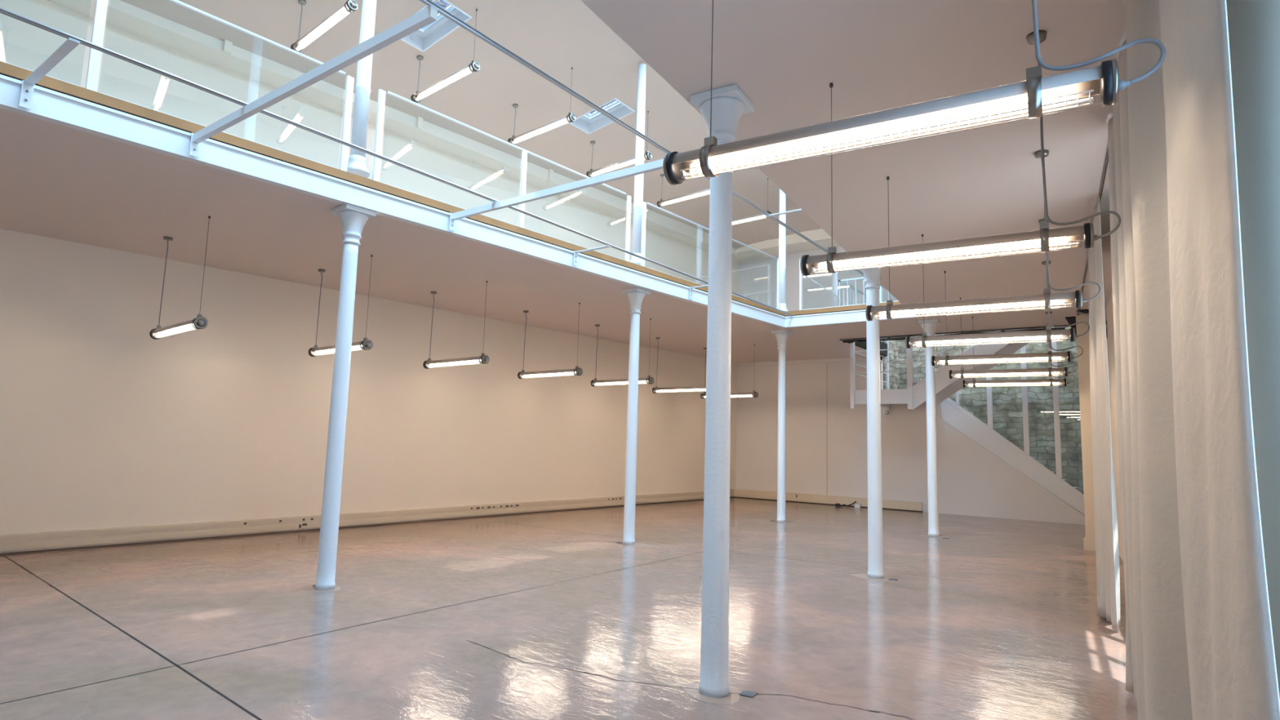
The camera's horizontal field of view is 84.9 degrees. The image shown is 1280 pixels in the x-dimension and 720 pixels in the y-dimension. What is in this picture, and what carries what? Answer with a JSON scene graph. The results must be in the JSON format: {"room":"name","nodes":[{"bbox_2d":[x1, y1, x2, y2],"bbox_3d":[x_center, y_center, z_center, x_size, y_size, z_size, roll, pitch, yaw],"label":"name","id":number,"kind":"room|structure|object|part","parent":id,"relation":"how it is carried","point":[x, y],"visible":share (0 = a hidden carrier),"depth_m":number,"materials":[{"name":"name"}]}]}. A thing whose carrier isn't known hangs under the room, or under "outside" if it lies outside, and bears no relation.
{"room":"empty industrial loft","nodes":[
{"label":"empty industrial loft","id":0,"kind":"room"},
{"bbox_2d":[0,0,738,534],"bbox_3d":[-4.655,-1.475,12.333,0.299,8.600,24.104,-4,-9,40],"label":"wall","id":1,"kind":"structure","parent":0,"point":[104,423],"depth_m":10.81,"materials":[{"name":"beige paint"}]},
{"bbox_2d":[0,488,734,555],"bbox_3d":[-4.548,2.683,11.817,0.083,0.230,22.279,-4,-9,40],"label":"baseboard","id":2,"kind":"structure","parent":1,"relation":"attached to","point":[11,544],"depth_m":10.61,"materials":[{"name":"beige paint"}]},
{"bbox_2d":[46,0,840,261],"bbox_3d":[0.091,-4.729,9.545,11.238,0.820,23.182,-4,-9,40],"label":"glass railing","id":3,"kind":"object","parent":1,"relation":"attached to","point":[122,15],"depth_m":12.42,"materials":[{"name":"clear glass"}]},
{"bbox_2d":[120,0,821,248],"bbox_3d":[-0.224,-4.873,9.797,11.800,1.180,22.800,-3,-8,36],"label":"ceiling","id":4,"kind":"structure","parent":0,"point":[555,37],"depth_m":11.54,"materials":[{"name":"beige paint"}]},
{"bbox_2d":[290,0,358,53],"bbox_3d":[-4.018,-4.628,8.950,1.611,0.938,0.136,-4,-9,40],"label":"lamp","id":5,"kind":"object","parent":4,"relation":"hanging from","point":[350,6],"visible":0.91,"depth_m":8.89,"materials":[{"name":"beige"}]},
{"bbox_2d":[222,39,648,219],"bbox_3d":[-1.877,-3.986,14.752,0.068,0.430,12.546,-4,-9,40],"label":"trim","id":6,"kind":"structure","parent":4,"relation":"attached to","point":[227,45],"depth_m":12.36,"materials":[{"name":"beige paint"}]},
{"bbox_2d":[400,0,471,52],"bbox_3d":[-3.030,-4.995,10.147,1.100,0.482,0.590,-3,-8,36],"label":"skylight","id":7,"kind":"object","parent":4,"relation":"attached to","point":[422,40],"visible":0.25,"depth_m":10.43,"materials":[{"name":"white glass"}]},
{"bbox_2d":[424,0,449,13],"bbox_3d":[-3.025,-5.160,10.166,0.852,0.142,0.361,-3,-8,36],"label":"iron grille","id":8,"kind":"object","parent":7,"relation":"attached to","point":[447,8],"depth_m":10.19,"materials":[{"name":"white metal"}]},
{"bbox_3d":[-3.026,-5.125,10.162,0.960,0.179,0.450,-3,-8,36],"label":"frame","id":9,"kind":"part","parent":7,"relation":"part of","materials":[{"name":"white metal"}]},
{"bbox_3d":[-3.028,-5.061,10.155,1.060,0.204,0.550,-3,-8,36],"label":"frame","id":10,"kind":"part","parent":7,"relation":"part of","materials":[{"name":"white metal"}]},
{"bbox_2d":[410,8,480,102],"bbox_3d":[-2.853,-4.462,10.306,1.611,0.938,0.136,-4,-9,40],"label":"lamp","id":11,"kind":"object","parent":4,"relation":"hanging from","point":[474,65],"visible":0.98,"depth_m":10.24,"materials":[{"name":"glass"},{"name":"brushed steel"}]},
{"bbox_2d":[507,66,576,146],"bbox_3d":[-1.649,-4.268,11.817,1.611,0.938,0.136,-4,-9,40],"label":"lamp","id":12,"kind":"object","parent":4,"relation":"hanging from","point":[571,117],"visible":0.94,"depth_m":11.74,"materials":[{"name":"glass"},{"name":"brushed steel"}]},
{"bbox_2d":[568,97,635,134],"bbox_3d":[-0.708,-4.644,12.950,1.100,0.482,0.590,-3,-8,36],"label":"skylight","id":13,"kind":"object","parent":4,"relation":"attached to","point":[596,121],"visible":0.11,"depth_m":13.21,"materials":[{"name":"white glass"}]},
{"bbox_3d":[-0.706,-4.709,12.958,1.060,0.204,0.550,-3,-8,36],"label":"frame","id":14,"kind":"part","parent":13,"relation":"part of","materials":[{"name":"white metal"}]},
{"bbox_3d":[-0.704,-4.774,12.965,0.960,0.179,0.450,-3,-8,36],"label":"frame","id":15,"kind":"part","parent":13,"relation":"part of","materials":[{"name":"white metal"}]},
{"bbox_2d":[586,140,635,177],"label":"lamp","id":16,"kind":"object","parent":4,"relation":"hanging from","point":[614,166],"depth_m":13.40,"materials":[{"name":"grey"}]},
{"bbox_2d":[644,151,652,159],"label":"lamp","id":17,"kind":"object","parent":4,"relation":"hanging from","point":[647,156],"depth_m":12.76,"materials":[{"name":"grey metal"}]},
{"bbox_2d":[657,173,710,207],"bbox_3d":[1.032,-3.878,14.975,1.611,0.938,0.136,-4,-9,40],"label":"lamp","id":18,"kind":"object","parent":4,"relation":"hanging from","point":[660,203],"visible":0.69,"depth_m":15.02,"materials":[{"name":"grey"}]},
{"bbox_2d":[732,178,771,225],"bbox_3d":[2.411,-3.687,16.558,1.611,0.938,0.136,-4,-9,40],"label":"lamp","id":19,"kind":"object","parent":4,"relation":"hanging from","point":[751,218],"visible":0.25,"depth_m":16.30,"materials":[{"name":"grey"}]},
{"bbox_2d":[423,0,616,117],"bbox_3d":[-0.709,-5.515,9.990,15.647,1.100,24.000,-3,-8,36],"label":"roof","id":20,"kind":"structure","parent":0,"point":[439,2],"depth_m":11.55,"materials":[{"name":"beige paint"}]},
{"bbox_2d":[0,0,1126,363],"bbox_3d":[-0.140,-1.447,9.305,14.200,0.305,22.450,-3,-8,36],"label":"ceiling","id":21,"kind":"structure","parent":0,"point":[57,181],"depth_m":6.58,"materials":[{"name":"beige paint"}]},
{"bbox_2d":[149,216,210,339],"bbox_3d":[-5.324,-0.926,8.147,1.611,1.273,0.136,-4,-9,40],"label":"lamp","id":22,"kind":"object","parent":21,"relation":"hanging from","point":[199,322],"visible":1,"depth_m":8.05,"materials":[{"name":"beige"}]},
{"bbox_2d":[308,268,335,356],"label":"lamp","id":23,"kind":"object","parent":21,"relation":"hanging from","point":[315,351],"depth_m":9.97,"materials":[{"name":"grey"}]},
{"bbox_2d":[346,0,376,178],"bbox_3d":[-2.989,-3.601,7.669,0.270,3.446,0.270,6,-8,-34],"label":"column","id":24,"kind":"structure","parent":21,"relation":"on","point":[357,163],"depth_m":7.52,"materials":[{"name":"white metal"}]},
{"bbox_2d":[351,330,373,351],"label":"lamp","id":25,"kind":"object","parent":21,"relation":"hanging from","point":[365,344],"depth_m":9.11,"materials":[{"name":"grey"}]},
{"bbox_2d":[0,72,785,327],"bbox_3d":[-1.832,-1.536,8.623,0.115,0.235,14.602,-4,-9,40],"label":"beam","id":26,"kind":"structure","parent":21,"relation":"attached to","point":[48,104],"depth_m":6.86,"materials":[{"name":"white metal"}]},
{"bbox_2d":[18,38,79,109],"bbox_3d":[-4.202,-2.020,4.969,1.040,0.202,0.070,-3,-8,36],"label":"bracket","id":27,"kind":"object","parent":26,"relation":"attached to","point":[28,85],"visible":1,"depth_m":5.08,"materials":[{"name":"white metal"}]},
{"bbox_3d":[-4.620,-1.996,5.272,0.008,0.202,0.070,-3,-8,36],"label":"bracket plate","id":28,"kind":"part","parent":27,"relation":"part of","materials":[{"name":"white metal"}]},
{"bbox_2d":[189,5,437,157],"bbox_3d":[-2.567,-1.954,5.160,3.284,0.202,0.070,-3,-8,36],"label":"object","id":29,"kind":"structure","parent":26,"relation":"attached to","point":[428,15],"depth_m":4.91,"materials":[{"name":"white metal"}]},
{"bbox_3d":[-3.893,-1.879,6.120,0.008,0.202,0.070,-3,-8,36],"label":"bracket plate","id":30,"kind":"part","parent":29,"relation":"part of","materials":[{"name":"white metal"}]},
{"bbox_2d":[0,7,793,315],"bbox_3d":[-1.224,-1.682,8.185,0.053,0.034,14.530,-3,-8,36],"label":"rail","id":31,"kind":"object","parent":29,"relation":"attached to","point":[2,11],"visible":1,"depth_m":5.90,"materials":[{"name":"silver metal"}]},
{"bbox_2d":[418,0,887,290],"bbox_3d":[0.661,-1.789,6.820,0.053,0.034,14.530,-3,-8,36],"label":"rail","id":32,"kind":"object","parent":29,"relation":"attached to","point":[428,2],"visible":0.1,"depth_m":5.18,"materials":[{"name":"silver metal"}]},
{"bbox_2d":[0,61,785,315],"bbox_3d":[-1.834,-1.695,8.646,0.100,0.085,14.601,-4,-9,40],"label":"board","id":33,"kind":"object","parent":26,"relation":"on","point":[6,68],"visible":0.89,"depth_m":6.87,"materials":[{"name":"brown wood"}]},
{"bbox_2d":[0,0,354,171],"bbox_3d":[-4.752,-2.737,5.292,0.035,1.058,5.332,-4,-9,40],"label":"glass balustrade","id":34,"kind":"object","parent":33,"relation":"on","point":[100,11],"visible":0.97,"depth_m":6.23,"materials":[{"name":"white metal"}]},
{"bbox_3d":[-5.466,-2.842,4.459,0.012,1.020,3.129,-4,-9,40],"label":"glass pane","id":35,"kind":"part","parent":34,"relation":"part of","materials":[{"name":"clear glass"}]},
{"bbox_3d":[-4.407,-2.671,5.693,0.030,1.036,0.070,-3,-8,36],"label":"post","id":36,"kind":"part","parent":34,"relation":"part of","materials":[{"name":"white metal"}]},
{"bbox_3d":[-4.769,-3.258,5.315,0.022,0.020,5.236,-4,-9,40],"label":"handrail","id":37,"kind":"part","parent":34,"relation":"part of","materials":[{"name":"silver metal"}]},
{"bbox_3d":[-3.050,-2.452,7.275,0.030,1.036,0.070,-3,-8,36],"label":"post","id":38,"kind":"part","parent":34,"relation":"part of","materials":[{"name":"white metal"}]},
{"bbox_2d":[372,88,631,262],"bbox_3d":[-1.497,-2.212,9.086,0.035,1.058,4.144,-4,-9,40],"label":"glass balustrade","id":39,"kind":"object","parent":33,"relation":"on","point":[381,95],"visible":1,"depth_m":8.65,"materials":[{"name":"white metal"}]},
{"bbox_3d":[-2.816,-2.414,7.548,0.030,1.036,0.070,-3,-8,36],"label":"post","id":40,"kind":"part","parent":39,"relation":"part of","materials":[{"name":"white metal"}]},
{"bbox_3d":[-1.490,-2.729,9.138,0.022,0.020,3.932,-4,-9,40],"label":"handrail","id":41,"kind":"part","parent":39,"relation":"part of","materials":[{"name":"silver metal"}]},
{"bbox_3d":[-1.517,-2.204,9.062,0.030,1.036,0.070,-3,-8,36],"label":"post","id":42,"kind":"part","parent":39,"relation":"part of","materials":[{"name":"white metal"}]},
{"bbox_3d":[-0.179,-1.988,10.622,0.030,1.036,0.070,-3,-8,36],"label":"post","id":43,"kind":"part","parent":39,"relation":"part of","materials":[{"name":"white metal"}]},
{"bbox_2d":[640,201,779,309],"bbox_3d":[1.419,-1.742,12.485,0.035,1.058,4.284,-4,-9,40],"label":"glass balustrade","id":44,"kind":"object","parent":33,"relation":"on","point":[644,204],"visible":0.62,"depth_m":11.30,"materials":[{"name":"white metal"}]},
{"bbox_3d":[0.055,-1.951,10.894,0.030,1.036,0.070,-3,-8,36],"label":"post","id":45,"kind":"part","parent":44,"relation":"part of","materials":[{"name":"white metal"}]},
{"bbox_3d":[1.439,-2.256,12.552,0.022,0.020,4.112,-4,-9,40],"label":"handrail","id":46,"kind":"part","parent":44,"relation":"part of","materials":[{"name":"silver metal"}]},
{"bbox_3d":[2.782,-1.511,14.074,0.030,1.036,0.070,-3,-8,36],"label":"post","id":47,"kind":"part","parent":44,"relation":"part of","materials":[{"name":"white metal"}]},
{"bbox_2d":[448,158,663,231],"bbox_3d":[-0.935,-1.672,7.218,3.080,0.202,0.070,-3,-8,36],"label":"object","id":48,"kind":"structure","parent":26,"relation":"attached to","point":[658,164],"depth_m":7.11,"materials":[{"name":"white metal"}]},
{"bbox_3d":[-2.178,-1.602,8.118,0.008,0.202,0.070,-3,-8,36],"label":"bracket plate","id":49,"kind":"part","parent":48,"relation":"part of","materials":[{"name":"white metal"}]},
{"bbox_2d":[573,245,610,266],"bbox_3d":[-0.647,-1.407,9.452,0.597,0.202,0.070,-3,-8,36],"label":"bracket","id":50,"kind":"object","parent":26,"relation":"attached to","point":[575,253],"visible":1,"depth_m":9.56,"materials":[{"name":"white metal"}]},
{"bbox_3d":[-0.886,-1.394,9.625,0.008,0.202,0.070,-3,-8,36],"label":"bracket plate","id":51,"kind":"part","parent":50,"relation":"part of","materials":[{"name":"white metal"}]},
{"bbox_2d":[689,284,707,299],"bbox_3d":[1.004,-1.123,11.534,0.392,0.202,0.070,-3,-8,36],"label":"bracket","id":52,"kind":"object","parent":26,"relation":"attached to","point":[691,287],"visible":0.97,"depth_m":11.62,"materials":[{"name":"white metal"}]},
{"bbox_3d":[0.849,-1.114,11.646,0.008,0.202,0.070,-3,-8,36],"label":"bracket plate","id":53,"kind":"part","parent":52,"relation":"part of","materials":[{"name":"white metal"}]},
{"bbox_2d":[422,280,489,368],"bbox_3d":[-2.869,-0.531,11.002,1.611,1.273,0.136,-4,-9,40],"label":"lamp","id":54,"kind":"object","parent":21,"relation":"hanging from","point":[482,359],"visible":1,"depth_m":10.91,"materials":[{"name":"glass"},{"name":"brushed steel"}]},
{"bbox_2d":[517,302,582,378],"bbox_3d":[-1.595,-0.322,12.516,1.611,1.273,0.136,-4,-9,40],"label":"lamp","id":55,"kind":"object","parent":21,"relation":"hanging from","point":[576,371],"visible":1,"depth_m":12.42,"materials":[{"name":"glass"},{"name":"brushed steel"}]},
{"bbox_2d":[595,324,599,351],"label":"lamp","id":56,"kind":"object","parent":21,"relation":"hanging from","point":[596,325],"depth_m":14.38,"materials":[{"name":"grey metal"}]},
{"bbox_2d":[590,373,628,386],"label":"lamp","id":57,"kind":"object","parent":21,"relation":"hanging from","point":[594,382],"depth_m":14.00,"materials":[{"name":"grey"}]},
{"bbox_2d":[629,63,646,265],"bbox_3d":[-0.010,-3.107,11.254,0.270,3.446,0.270,6,-8,-34],"label":"column","id":58,"kind":"structure","parent":21,"relation":"on","point":[641,99],"depth_m":11.20,"materials":[{"name":"white metal"}]},
{"bbox_2d":[638,375,653,384],"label":"lamp","id":59,"kind":"object","parent":21,"relation":"hanging from","point":[649,380],"depth_m":13.35,"materials":[{"name":"grey"}]},
{"bbox_2d":[652,337,706,393],"bbox_3d":[0.941,0.082,15.430,1.611,1.273,0.136,-4,-9,40],"label":"lamp","id":60,"kind":"object","parent":21,"relation":"hanging from","point":[694,388],"visible":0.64,"depth_m":15.46,"materials":[{"name":"grey"}]},
{"bbox_2d":[700,391,706,399],"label":"lamp","id":61,"kind":"object","parent":21,"relation":"hanging from","point":[703,396],"depth_m":17.33,"materials":[{"name":"grey"}]},
{"bbox_2d":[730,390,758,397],"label":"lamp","id":62,"kind":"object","parent":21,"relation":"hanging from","point":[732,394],"depth_m":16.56,"materials":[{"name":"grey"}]},
{"bbox_2d":[778,188,788,311],"bbox_3d":[3.021,-2.611,14.848,0.270,3.446,0.270,6,-8,-34],"label":"column","id":63,"kind":"structure","parent":21,"relation":"on","point":[782,208],"depth_m":14.75,"materials":[{"name":"white metal"}]},
{"bbox_2d":[764,208,802,217],"bbox_3d":[1.667,-1.633,7.701,0.620,0.012,0.040,-3,-8,36],"label":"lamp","id":64,"kind":"object","parent":21,"relation":"attached to","point":[797,210],"visible":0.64,"depth_m":7.75,"materials":[{"name":"white metal"}]},
{"bbox_2d":[781,308,916,328],"bbox_3d":[3.929,-0.826,13.432,2.617,0.235,0.115,-3,-8,36],"label":"beam","id":65,"kind":"structure","parent":21,"relation":"attached to","point":[855,315],"depth_m":13.56,"materials":[{"name":"white metal"}]},
{"bbox_2d":[785,301,902,315],"bbox_3d":[3.979,-0.987,13.426,2.516,0.085,0.100,-3,-8,36],"label":"board","id":66,"kind":"object","parent":65,"relation":"on","point":[859,306],"visible":0.57,"depth_m":13.54,"materials":[{"name":"brown wood"}]},
{"bbox_2d":[799,259,898,310],"bbox_3d":[4.072,-1.560,13.435,2.115,1.058,0.070,-3,-8,36],"label":"glass balustrade","id":67,"kind":"object","parent":66,"relation":"on","point":[800,272],"visible":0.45,"depth_m":14.00,"materials":[{"name":"white metal"}]},
{"bbox_3d":[3.229,-1.502,14.045,0.030,1.036,0.070,-3,-8,36],"label":"post","id":68,"kind":"part","parent":67,"relation":"part of","materials":[{"name":"white metal"}]},
{"bbox_2d":[838,276,897,306],"bbox_3d":[7.189,-1.201,15.556,4.490,1.030,3.260,-3,-8,36],"label":"stair railing","id":69,"kind":"object","parent":21,"relation":"on","point":[842,281],"visible":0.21,"depth_m":15.68,"materials":[{"name":"white metal"}]},
{"bbox_3d":[6.263,-1.870,14.330,4.490,0.030,0.060,-3,-8,36],"label":"handrail","id":70,"kind":"part","parent":69,"relation":"part of","materials":[{"name":"white metal"}]},
{"bbox_3d":[5.407,-1.596,16.914,0.050,0.030,3.260,-3,-8,36],"label":"handrail","id":71,"kind":"part","parent":69,"relation":"part of","materials":[{"name":"white metal"}]},
{"bbox_2d":[662,0,1166,185],"bbox_3d":[0.875,-1.401,2.610,1.704,1.263,0.136,-2,-8,30],"label":"lamp","id":72,"kind":"object","parent":21,"relation":"hanging from","point":[1103,80],"visible":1,"depth_m":2.44,"materials":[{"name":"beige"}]},
{"bbox_2d":[841,325,1065,342],"bbox_3d":[6.153,-0.500,14.165,4.201,0.076,0.124,-3,-8,36],"label":"beam","id":73,"kind":"structure","parent":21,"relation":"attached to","point":[889,338],"depth_m":13.90,"materials":[{"name":"metal"}]},
{"bbox_2d":[800,30,1121,275],"bbox_3d":[1.801,-1.198,4.155,1.704,1.263,0.136,-2,-8,30],"label":"lamp","id":74,"kind":"object","parent":21,"relation":"hanging from","point":[1045,237],"visible":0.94,"depth_m":4.00,"materials":[{"name":"grey"}]},
{"bbox_2d":[865,149,1101,320],"bbox_3d":[2.719,-0.995,5.706,1.704,1.263,0.136,-2,-8,30],"label":"lamp","id":75,"kind":"object","parent":21,"relation":"hanging from","point":[1046,300],"visible":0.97,"depth_m":5.58,"materials":[{"name":"grey"}]},
{"bbox_2d":[905,218,1089,348],"bbox_3d":[3.673,-0.783,7.322,1.704,1.263,0.136,-2,-8,30],"label":"lamp","id":76,"kind":"object","parent":21,"relation":"hanging from","point":[1048,335],"visible":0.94,"depth_m":7.20,"materials":[{"name":"grey"}]},
{"bbox_2d":[930,261,1083,365],"bbox_3d":[4.606,-0.576,8.893,1.704,1.263,0.136,-2,-8,30],"label":"lamp","id":77,"kind":"object","parent":21,"relation":"hanging from","point":[1050,356],"visible":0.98,"depth_m":8.77,"materials":[{"name":"grey plastic"}]},
{"bbox_2d":[948,291,1078,378],"bbox_3d":[5.551,-0.365,10.504,1.704,1.263,0.136,-2,-8,30],"label":"lamp","id":78,"kind":"object","parent":21,"relation":"hanging from","point":[1049,371],"visible":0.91,"depth_m":10.41,"materials":[{"name":"grey"}]},
{"bbox_2d":[962,311,1075,387],"bbox_3d":[6.455,-0.167,12.010,1.704,1.263,0.136,-2,-8,30],"label":"lamp","id":79,"kind":"object","parent":21,"relation":"hanging from","point":[1051,381],"visible":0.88,"depth_m":11.91,"materials":[{"name":"grey"}]},
{"bbox_2d":[1076,309,1107,337],"bbox_3d":[7.422,-0.609,11.423,0.499,0.531,0.098,-4,-9,39],"label":"cable bundle","id":80,"kind":"object","parent":21,"relation":"hanging from","point":[1085,312],"visible":0.38,"depth_m":11.52,"materials":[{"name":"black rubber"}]},
{"bbox_2d":[1077,145,1108,310],"bbox_3d":[3.833,-1.582,5.761,0.022,0.022,13.467,-2,-8,30],"label":"rail","id":81,"kind":"object","parent":21,"relation":"attached to","point":[1107,154],"visible":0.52,"depth_m":6.10,"materials":[{"name":"grey metal"}]},
{"bbox_2d":[1087,195,1119,631],"bbox_3d":[4.636,0.540,7.101,0.168,3.830,2.275,-2,-8,31],"label":"curtain","id":82,"kind":"object","parent":81,"relation":"hanging from","point":[1106,535],"visible":0.95,"depth_m":6.41,"materials":[{"name":"grey fabric"}]},
{"bbox_2d":[1107,0,1279,719],"bbox_3d":[2.461,0.061,3.360,0.218,3.850,3.469,-2,-7,28],"label":"curtain","id":83,"kind":"object","parent":81,"relation":"hanging from","point":[1199,641],"visible":1,"depth_m":2.39,"materials":[{"name":"grey fabric"}]},
{"bbox_2d":[0,497,1137,719],"bbox_3d":[0.203,2.755,9.452,16.000,0.202,26.000,-3,-8,36],"label":"floor","id":84,"kind":"structure","parent":0,"point":[545,615],"depth_m":5.86,"materials":[{"name":"concrete"}]},
{"bbox_2d":[314,203,376,590],"bbox_3d":[-3.096,0.347,7.214,0.336,3.895,0.336,-4,-9,39],"label":"column","id":85,"kind":"structure","parent":84,"relation":"on","point":[353,218],"depth_m":7.15,"materials":[{"name":"white metal"}]},
{"bbox_2d":[621,287,650,544],"bbox_3d":[-0.117,0.840,10.799,0.336,3.895,0.336,-4,-9,39],"label":"column","id":86,"kind":"structure","parent":84,"relation":"on","point":[635,295],"depth_m":10.73,"materials":[{"name":"white metal"}]},
{"bbox_2d":[689,84,754,697],"bbox_3d":[0.516,0.143,4.598,0.336,3.895,0.336,-2,-8,30],"label":"column","id":87,"kind":"structure","parent":84,"relation":"on","point":[730,102],"depth_m":4.52,"materials":[{"name":"white metal"}]},
{"bbox_2d":[738,689,757,697],"bbox_3d":[0.676,2.078,4.355,0.090,0.006,0.090,-2,-8,30],"label":"cover plate","id":88,"kind":"object","parent":84,"relation":"on","point":[745,693],"visible":1,"depth_m":4.35,"materials":[{"name":"grey"}]},
{"bbox_2d":[770,329,792,521],"bbox_3d":[2.914,1.337,14.393,0.336,3.895,0.336,-4,-9,39],"label":"column","id":89,"kind":"structure","parent":84,"relation":"on","point":[781,335],"depth_m":14.33,"materials":[{"name":"white metal"}]},
{"bbox_2d":[835,501,861,507],"bbox_3d":[5.368,3.708,18.038,0.636,0.152,0.216,-2,-7,26],"label":"lead","id":90,"kind":"object","parent":84,"relation":"on","point":[856,505],"visible":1,"depth_m":17.98,"materials":[{"name":"black rubber"}]},
{"bbox_2d":[860,262,888,578],"bbox_3d":[2.884,0.671,8.625,0.336,3.895,0.336,-2,-8,30],"label":"column","id":91,"kind":"structure","parent":84,"relation":"on","point":[872,276],"depth_m":8.54,"materials":[{"name":"white metal"}]},
{"bbox_2d":[918,319,940,536],"bbox_3d":[5.312,1.213,12.755,0.336,3.895,0.336,-2,-8,30],"label":"column","id":92,"kind":"structure","parent":84,"relation":"on","point":[931,325],"depth_m":12.68,"materials":[{"name":"white metal"}]},
{"bbox_2d":[849,328,1084,514],"bbox_3d":[7.763,1.054,16.115,4.522,5.110,4.000,-3,-8,36],"label":"staircase","id":93,"kind":"structure","parent":84,"relation":"on","point":[914,395],"depth_m":15.78,"materials":[{"name":"silver metal"}]},
{"bbox_3d":[4.849,0.006,15.959,0.085,2.200,0.085,-3,-8,36],"label":"post","id":94,"kind":"part","parent":93,"relation":"part of","materials":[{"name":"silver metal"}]},
{"bbox_3d":[5.351,-0.221,15.622,1.230,0.024,0.024,-3,-8,36],"label":"rail","id":95,"kind":"part","parent":93,"relation":"part of","materials":[{"name":"silver metal"}]},
{"bbox_3d":[5.344,0.047,15.591,1.230,0.024,0.024,-3,-8,36],"label":"rail","id":96,"kind":"part","parent":93,"relation":"part of","materials":[{"name":"silver metal"}]},
{"bbox_3d":[5.338,0.266,15.566,1.230,0.024,0.024,-3,-8,36],"label":"rail","id":97,"kind":"part","parent":93,"relation":"part of","materials":[{"name":"silver metal"}]},
{"bbox_3d":[6.372,0.231,17.993,0.050,2.100,0.050,-3,-8,36],"label":"post","id":98,"kind":"part","parent":93,"relation":"part of","materials":[{"name":"silver metal"}]},
{"bbox_3d":[5.872,-0.191,15.237,0.100,2.520,0.100,-3,-8,36],"label":"post","id":99,"kind":"part","parent":93,"relation":"part of","materials":[{"name":"silver metal"}]},
{"bbox_3d":[6.845,-0.473,14.563,2.462,1.401,0.024,-3,-8,36],"label":"rail","id":100,"kind":"part","parent":93,"relation":"part of","materials":[{"name":"silver metal"}]},
{"bbox_3d":[6.432,-0.292,14.841,0.045,0.950,0.045,-3,-8,36],"label":"post","id":101,"kind":"part","parent":93,"relation":"part of","materials":[{"name":"silver metal"}]},
{"bbox_3d":[7.726,0.884,17.026,0.065,0.446,0.040,-3,-8,36],"label":"post","id":102,"kind":"part","parent":93,"relation":"part of","materials":[{"name":"silver metal"}]},
{"bbox_3d":[8.306,0.559,16.645,0.110,2.135,0.040,-3,-8,36],"label":"post","id":103,"kind":"part","parent":93,"relation":"part of","materials":[{"name":"silver metal"}]},
{"bbox_3d":[8.897,0.818,16.178,0.110,2.724,0.040,-3,-8,36],"label":"post","id":104,"kind":"part","parent":93,"relation":"part of","materials":[{"name":"silver metal"}]},
{"bbox_3d":[9.392,1.034,15.786,0.110,3.218,0.040,-3,-8,36],"label":"post","id":105,"kind":"part","parent":93,"relation":"part of","materials":[{"name":"silver metal"}]},
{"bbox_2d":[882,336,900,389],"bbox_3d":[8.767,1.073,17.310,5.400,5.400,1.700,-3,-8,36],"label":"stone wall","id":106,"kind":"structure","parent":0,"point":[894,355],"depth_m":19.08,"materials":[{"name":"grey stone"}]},
{"bbox_2d":[736,246,1084,524],"bbox_3d":[7.201,-0.540,17.662,11.809,8.600,0.180,-3,-8,37],"label":"wall","id":107,"kind":"structure","parent":0,"point":[972,480],"depth_m":18.73,"materials":[{"name":"white paint"}]},
{"bbox_2d":[734,355,882,366],"bbox_3d":[4.399,0.065,19.634,4.700,0.090,0.160,-3,-8,36],"label":"trim","id":108,"kind":"structure","parent":107,"relation":"attached to","point":[864,358],"depth_m":19.45,"materials":[{"name":"white paint"}]},
{"bbox_2d":[826,362,827,494],"bbox_3d":[5.047,1.832,18.890,0.030,3.555,0.030,-3,-8,36],"label":"trim","id":109,"kind":"structure","parent":107,"relation":"attached to","point":[826,362],"depth_m":18.86,"materials":[{"name":"beige paint"}]},
{"bbox_2d":[733,488,922,511],"bbox_3d":[4.719,3.746,18.868,5.580,0.230,0.255,-3,-8,36],"label":"baseboard","id":110,"kind":"structure","parent":107,"relation":"attached to","point":[740,493],"depth_m":18.58,"materials":[{"name":"beige paint"}]},
{"bbox_2d":[883,408,891,416],"bbox_3d":[6.330,1.349,17.916,0.200,0.200,0.070,-3,-8,36],"label":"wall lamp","id":111,"kind":"object","parent":107,"relation":"attached to","point":[886,412],"visible":1,"depth_m":17.90,"materials":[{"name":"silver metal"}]},
{"bbox_2d":[840,316,1076,356],"bbox_3d":[6.970,-0.569,15.170,4.550,0.325,4.200,-3,-8,36],"label":"trim","id":112,"kind":"structure","parent":107,"relation":"attached to","point":[1071,320],"depth_m":14.71,"materials":[{"name":"metal"}]},
{"bbox_2d":[899,326,1084,515],"bbox_3d":[9.608,1.160,17.867,6.700,5.400,0.200,-3,-8,36],"label":"window","id":113,"kind":"structure","parent":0,"point":[1007,410],"depth_m":17.55,"materials":[{"name":"clear glass"}]},
{"bbox_2d":[1075,309,1112,540],"bbox_3d":[9.272,1.346,12.977,1.530,3.895,4.800,-3,-8,36],"label":"wall pier","id":114,"kind":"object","parent":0,"point":[1083,361],"visible":0.18,"depth_m":11.47,"materials":[{"name":"beige paint"}]},
{"bbox_2d":[1083,537,1095,550],"bbox_3d":[7.604,2.992,11.339,0.660,0.160,0.630,-3,-8,36],"label":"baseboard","id":115,"kind":"object","parent":114,"relation":"attached to","point":[1089,544],"visible":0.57,"depth_m":11.24,"materials":[{"name":"beige paint"}]},
{"bbox_2d":[1105,0,1279,698],"bbox_3d":[3.019,0.051,3.206,0.298,3.895,18.823,-2,-8,30],"label":"window frame","id":116,"kind":"structure","parent":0,"point":[1253,25],"depth_m":3.15,"materials":[{"name":"beige paint"}]}
]}

